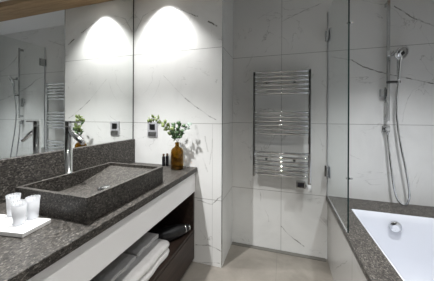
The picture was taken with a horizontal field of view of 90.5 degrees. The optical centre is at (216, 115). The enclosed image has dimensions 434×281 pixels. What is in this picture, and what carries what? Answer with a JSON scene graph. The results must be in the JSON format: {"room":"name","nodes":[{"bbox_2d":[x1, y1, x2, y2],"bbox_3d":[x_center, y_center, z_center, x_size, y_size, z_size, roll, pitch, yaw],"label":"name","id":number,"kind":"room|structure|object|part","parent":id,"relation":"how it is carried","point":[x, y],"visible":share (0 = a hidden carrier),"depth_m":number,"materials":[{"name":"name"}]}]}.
{"room":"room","nodes":[
{"label":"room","id":0,"kind":"room"},
{"bbox_2d":[134,0,232,266],"bbox_3d":[-0.369,0.036,1.990,0.972,2.290,0.359,0,0,17],"label":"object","id":1,"kind":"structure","parent":0,"point":[178,43],"depth_m":1.77,"materials":[{"name":"stone"}]},
{"bbox_2d":[133,0,133,138],"bbox_3d":[-0.745,-0.426,1.912,0.006,1.268,0.012,0,0,17],"label":"trim","id":2,"kind":"structure","parent":1,"relation":"attached to","point":[133,0],"depth_m":1.91,"materials":[{"name":"grey metal"}]},
{"bbox_2d":[147,122,157,136],"bbox_3d":[-0.555,0.117,1.852,0.096,0.128,0.012,0,0,17],"label":"switch plate","id":3,"kind":"object","parent":1,"relation":"attached to","point":[152,127],"visible":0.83,"depth_m":1.84,"materials":[{"name":"grey plastic"}]},
{"bbox_2d":[221,0,222,267],"bbox_3d":[0.041,0.038,1.677,0.006,2.290,0.008,0,0,17],"label":"trim","id":4,"kind":"structure","parent":1,"relation":"attached to","point":[222,0],"depth_m":1.67,"materials":[{"name":"silver metal"}]},
{"bbox_2d":[180,244,333,280],"bbox_3d":[0.062,1.233,0.252,2.830,0.100,3.662,0,0,17],"label":"floor","id":5,"kind":"structure","parent":0,"point":[241,263],"depth_m":1.67,"materials":[{"name":"tile"}]},
{"bbox_2d":[27,173,194,280],"bbox_3d":[-0.788,0.813,0.771,0.596,0.732,2.211,0,0,17],"label":"vanity cabinet","id":6,"kind":"object","parent":5,"relation":"on","point":[175,205],"visible":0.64,"depth_m":1.11,"materials":[{"name":"white paint"}]},
{"bbox_2d":[0,162,196,280],"bbox_3d":[-0.780,0.429,0.770,0.619,0.034,2.212,0,0,17],"label":"countertop","id":7,"kind":"structure","parent":6,"relation":"on","point":[21,259],"depth_m":0.74,"materials":[{"name":"stone"}]},
{"bbox_2d":[0,214,50,237],"bbox_3d":[-0.796,0.404,0.801,0.305,0.016,0.105,0,0,9],"label":"tray","id":8,"kind":"object","parent":7,"relation":"on","point":[30,226],"visible":0.91,"depth_m":0.77,"materials":[{"name":"white ceramic"}]},
{"bbox_2d":[5,192,20,216],"bbox_3d":[-0.810,0.353,0.857,0.046,0.084,0.045,0,0,17],"label":"tumbler","id":9,"kind":"object","parent":8,"relation":"on","point":[16,196],"visible":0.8,"depth_m":0.84,"materials":[{"name":"plastic"}]},
{"bbox_2d":[11,199,26,225],"bbox_3d":[-0.725,0.354,0.788,0.046,0.084,0.045,0,0,17],"label":"tumbler","id":10,"kind":"object","parent":8,"relation":"on","point":[19,207],"visible":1,"depth_m":0.78,"materials":[{"name":"plastic"}]},
{"bbox_2d":[25,194,39,219],"bbox_3d":[-0.714,0.354,0.834,0.046,0.084,0.045,0,0,17],"label":"tumbler","id":11,"kind":"object","parent":8,"relation":"on","point":[33,201],"visible":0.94,"depth_m":0.82,"materials":[{"name":"plastic"}]},
{"bbox_2d":[64,121,85,173],"bbox_3d":[-0.786,0.221,1.192,0.145,0.382,0.048,0,0,17],"label":"tap","id":12,"kind":"object","parent":7,"relation":"on","point":[69,134],"visible":0.91,"depth_m":1.19,"materials":[{"name":"silver metal"}]},
{"bbox_3d":[-0.773,0.118,1.185,0.117,0.084,0.027,0,0,20],"label":"spout","id":13,"kind":"part","parent":12,"relation":"part of","materials":[{"name":"silver metal"}]},
{"bbox_2d":[15,162,162,223],"bbox_3d":[-0.607,0.363,1.136,0.403,0.100,0.539,0,0,17],"label":"vessel basin","id":14,"kind":"object","parent":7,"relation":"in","point":[83,196],"visible":0.98,"depth_m":1.04,"materials":[{"name":"stone"}]},
{"bbox_2d":[162,154,164,165],"bbox_3d":[-0.439,0.363,1.773,0.026,0.099,0.026,0,0,17],"label":"toiletry bottle","id":15,"kind":"object","parent":7,"relation":"on","point":[163,156],"visible":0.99,"depth_m":1.76,"materials":[{"name":"black plastic"}]},
{"bbox_2d":[166,153,168,165],"bbox_3d":[-0.410,0.361,1.771,0.026,0.103,0.026,0,0,17],"label":"toiletry bottle","id":16,"kind":"object","parent":7,"relation":"on","point":[167,156],"visible":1,"depth_m":1.76,"materials":[{"name":"black plastic"}]},
{"bbox_2d":[171,142,183,169],"bbox_3d":[-0.310,0.310,1.673,0.098,0.207,0.098,0,0,17],"label":"bottle","id":17,"kind":"object","parent":7,"relation":"on","point":[177,154],"visible":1,"depth_m":1.63,"materials":[{"name":"brown glass"}]},
{"bbox_2d":[147,115,174,134],"bbox_3d":[-0.399,0.177,1.616,0.241,0.374,0.069,0,0,-17],"label":"eucalyptus sprig","id":18,"kind":"object","parent":17,"relation":"in","point":[150,120],"visible":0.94,"depth_m":1.60,"materials":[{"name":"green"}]},
{"bbox_2d":[170,130,178,141],"bbox_3d":[-0.317,0.235,1.653,0.071,0.258,0.087,0,0,17],"label":"eucalyptus sprig","id":19,"kind":"object","parent":17,"relation":"in","point":[171,131],"visible":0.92,"depth_m":1.64,"materials":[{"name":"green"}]},
{"bbox_2d":[171,121,180,141],"bbox_3d":[-0.319,0.203,1.668,0.073,0.323,0.052,0,0,-14],"label":"eucalyptus sprig","id":20,"kind":"object","parent":17,"relation":"in","point":[172,124],"visible":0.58,"depth_m":1.67,"materials":[{"name":"green plant"}]},
{"bbox_2d":[176,122,185,138],"bbox_3d":[-0.288,0.207,1.651,0.096,0.315,0.060,0,0,17],"label":"eucalyptus sprig","id":21,"kind":"object","parent":17,"relation":"in","point":[179,123],"visible":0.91,"depth_m":1.64,"materials":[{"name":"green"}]},
{"bbox_2d":[178,122,191,140],"bbox_3d":[-0.262,0.208,1.648,0.147,0.314,0.064,0,0,17],"label":"eucalyptus sprig","id":22,"kind":"object","parent":17,"relation":"in","point":[188,123],"visible":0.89,"depth_m":1.64,"materials":[{"name":"green plant"}]},
{"bbox_2d":[114,238,168,280],"bbox_3d":[-0.556,0.860,1.281,0.418,0.099,0.402,0,0,17],"label":"folded towel","id":23,"kind":"object","parent":6,"relation":"on","point":[146,264],"visible":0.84,"depth_m":1.21,"materials":[{"name":"white fabric"}]},
{"bbox_2d":[90,253,135,280],"bbox_3d":[-0.650,0.798,1.155,0.354,0.024,0.225,0,0,17],"label":"folded towel","id":24,"kind":"object","parent":23,"relation":"on","point":[118,266],"visible":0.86,"depth_m":1.11,"materials":[{"name":"grey fabric"}]},
{"bbox_2d":[123,232,158,257],"bbox_3d":[-0.584,0.797,1.378,0.349,0.026,0.220,0,0,17],"label":"folded towel","id":25,"kind":"object","parent":23,"relation":"on","point":[147,239],"visible":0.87,"depth_m":1.31,"materials":[{"name":"grey fabric"}]},
{"bbox_2d":[148,224,190,241],"bbox_3d":[-0.362,0.857,1.635,0.280,0.100,0.223,0,0,-36],"label":"hair dryer","id":26,"kind":"object","parent":6,"relation":"on","point":[169,233],"visible":0.72,"depth_m":1.55,"materials":[{"name":"black plastic"}]},
{"bbox_2d":[148,224,192,280],"bbox_3d":[-0.784,0.919,0.770,0.570,0.020,2.167,0,0,17],"label":"shelf","id":27,"kind":"object","parent":6,"relation":"attached to","point":[176,245],"depth_m":1.49,"materials":[{"name":"brown wood"}]},
{"bbox_2d":[327,203,366,280],"bbox_3d":[1.023,0.940,0.557,0.934,0.492,2.271,0,0,17],"label":"panel","id":28,"kind":"object","parent":5,"relation":"on","point":[343,264],"visible":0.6,"depth_m":1.39,"materials":[{"name":"stone"}]},
{"bbox_2d":[326,196,433,280],"bbox_3d":[1.018,0.678,0.559,0.946,0.030,2.271,0,0,17],"label":"surround","id":29,"kind":"object","parent":28,"relation":"on","point":[373,263],"visible":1,"depth_m":1.25,"materials":[{"name":"stone"}]},
{"bbox_2d":[324,0,352,232],"bbox_3d":[0.827,-0.096,1.494,0.044,1.515,0.599,0,0,17],"label":"screen","id":30,"kind":"object","parent":29,"relation":"on","point":[327,169],"visible":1,"depth_m":1.32,"materials":[{"name":"grey"}]},
{"bbox_3d":[0.825,-0.098,1.490,0.008,1.512,0.590,0,0,17],"label":"glass panel","id":31,"kind":"part","parent":30,"relation":"part of","materials":[{"name":"grey"}]},
{"bbox_2d":[351,209,433,280],"bbox_3d":[1.048,0.873,0.625,0.717,0.417,1.692,0,0,17],"label":"bathtub","id":32,"kind":"object","parent":29,"relation":"in","point":[407,241],"visible":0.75,"depth_m":1.42,"materials":[{"name":"white ceramic"}]},
{"bbox_3d":[1.187,0.739,1.432,0.074,0.074,0.030,0,0,17],"label":"overflow knob","id":33,"kind":"part","parent":32,"relation":"part of","materials":[{"name":"silver metal"}]},
{"bbox_2d":[232,0,433,258],"bbox_3d":[0.589,0.040,1.945,2.830,2.290,0.120,0,0,17],"label":"wall","id":34,"kind":"structure","parent":0,"point":[268,211],"depth_m":1.79,"materials":[{"name":"tile"}]},
{"bbox_2d":[232,242,325,261],"bbox_3d":[0.516,1.183,1.882,0.790,0.004,0.040,0,0,17],"label":"trim","id":35,"kind":"structure","parent":34,"relation":"attached to","point":[233,243],"depth_m":1.87,"materials":[{"name":"grey metal"}]},
{"bbox_2d":[252,68,310,184],"bbox_3d":[0.545,0.088,1.839,0.472,0.943,0.106,0,0,17],"label":"towel radiator","id":36,"kind":"object","parent":34,"relation":"attached to","point":[255,77],"visible":1,"depth_m":1.79,"materials":[{"name":"silver metal"}]},
{"bbox_3d":[0.325,0.072,1.885,0.024,0.913,0.026,0,0,17],"label":"post","id":37,"kind":"part","parent":36,"relation":"part of","materials":[{"name":"silver metal"}]},
{"bbox_3d":[0.753,0.089,1.753,0.024,0.943,0.026,0,0,17],"label":"post","id":38,"kind":"part","parent":36,"relation":"part of","materials":[{"name":"silver metal"}]},
{"bbox_2d":[296,180,310,191],"bbox_3d":[0.709,0.576,1.762,0.116,0.076,0.044,0,0,17],"label":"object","id":39,"kind":"object","parent":34,"relation":"attached to","point":[300,184],"visible":0.96,"depth_m":1.75,"materials":[{"name":"silver metal"}]},
{"bbox_2d":[379,87,385,101],"bbox_3d":[1.286,-0.160,1.651,0.064,0.115,0.029,0,0,17],"label":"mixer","id":40,"kind":"object","parent":34,"relation":"attached to","point":[382,92],"visible":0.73,"depth_m":1.65,"materials":[{"name":"silver metal"}]},
{"bbox_3d":[1.269,-0.176,1.656,0.030,0.057,0.029,0,0,17],"label":"handle","id":41,"kind":"part","parent":40,"relation":"part of","materials":[{"name":"silver metal"}]},
{"bbox_2d":[382,126,389,133],"bbox_3d":[1.294,0.107,1.640,0.052,0.062,0.044,0,0,17],"label":"outlet","id":42,"kind":"object","parent":34,"relation":"attached to","point":[386,129],"visible":1,"depth_m":1.64,"materials":[{"name":"silver metal"}]},
{"bbox_2d":[384,0,400,120],"bbox_3d":[1.314,-0.412,1.621,0.090,0.910,0.071,0,0,17],"label":"shower rail","id":43,"kind":"object","parent":34,"relation":"attached to","point":[389,52],"visible":1,"depth_m":1.61,"materials":[{"name":"silver metal"}]},
{"bbox_3d":[1.287,-0.412,1.617,0.020,0.910,0.012,0,0,17],"label":"rail","id":44,"kind":"part","parent":43,"relation":"part of","materials":[{"name":"silver metal"}]},
{"bbox_2d":[386,80,410,205],"bbox_3d":[1.341,0.199,1.591,0.142,0.918,0.039,0,0,29],"label":"shower hose","id":45,"kind":"object","parent":43,"relation":"attached to","point":[398,82],"visible":1,"depth_m":1.59,"materials":[{"name":"silver metal"}]},
{"bbox_2d":[394,46,408,79],"bbox_3d":[1.331,-0.381,1.555,0.096,0.235,0.077,0,0,17],"label":"shower","id":46,"kind":"object","parent":43,"relation":"attached to","point":[402,52],"visible":1,"depth_m":1.55,"materials":[{"name":"silver metal"}]},
{"bbox_3d":[1.332,-0.350,1.569,0.038,0.174,0.045,0,0,17],"label":"handle","id":47,"kind":"part","parent":46,"relation":"part of","materials":[{"name":"silver metal"}]},
{"bbox_3d":[-1.287,0.032,0.420,0.144,2.290,3.183,0,0,17],"label":"wall","id":48,"kind":"structure","parent":0,"visible":0},
{"bbox_2d":[0,0,132,158],"bbox_3d":[-1.072,-0.428,0.855,0.006,1.268,2.200,0,0,17],"label":"wall mirror","id":49,"kind":"object","parent":48,"relation":"attached to","point":[61,61],"visible":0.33,"depth_m":1.30,"materials":[{"name":"clear glass"}]},
{"bbox_2d":[0,139,134,203],"bbox_3d":[-1.064,0.308,0.858,0.023,0.204,2.212,0,0,17],"label":"backsplash","id":50,"kind":"structure","parent":48,"relation":"attached to","point":[27,169],"depth_m":1.23,"materials":[{"name":"stone"}]}
]}

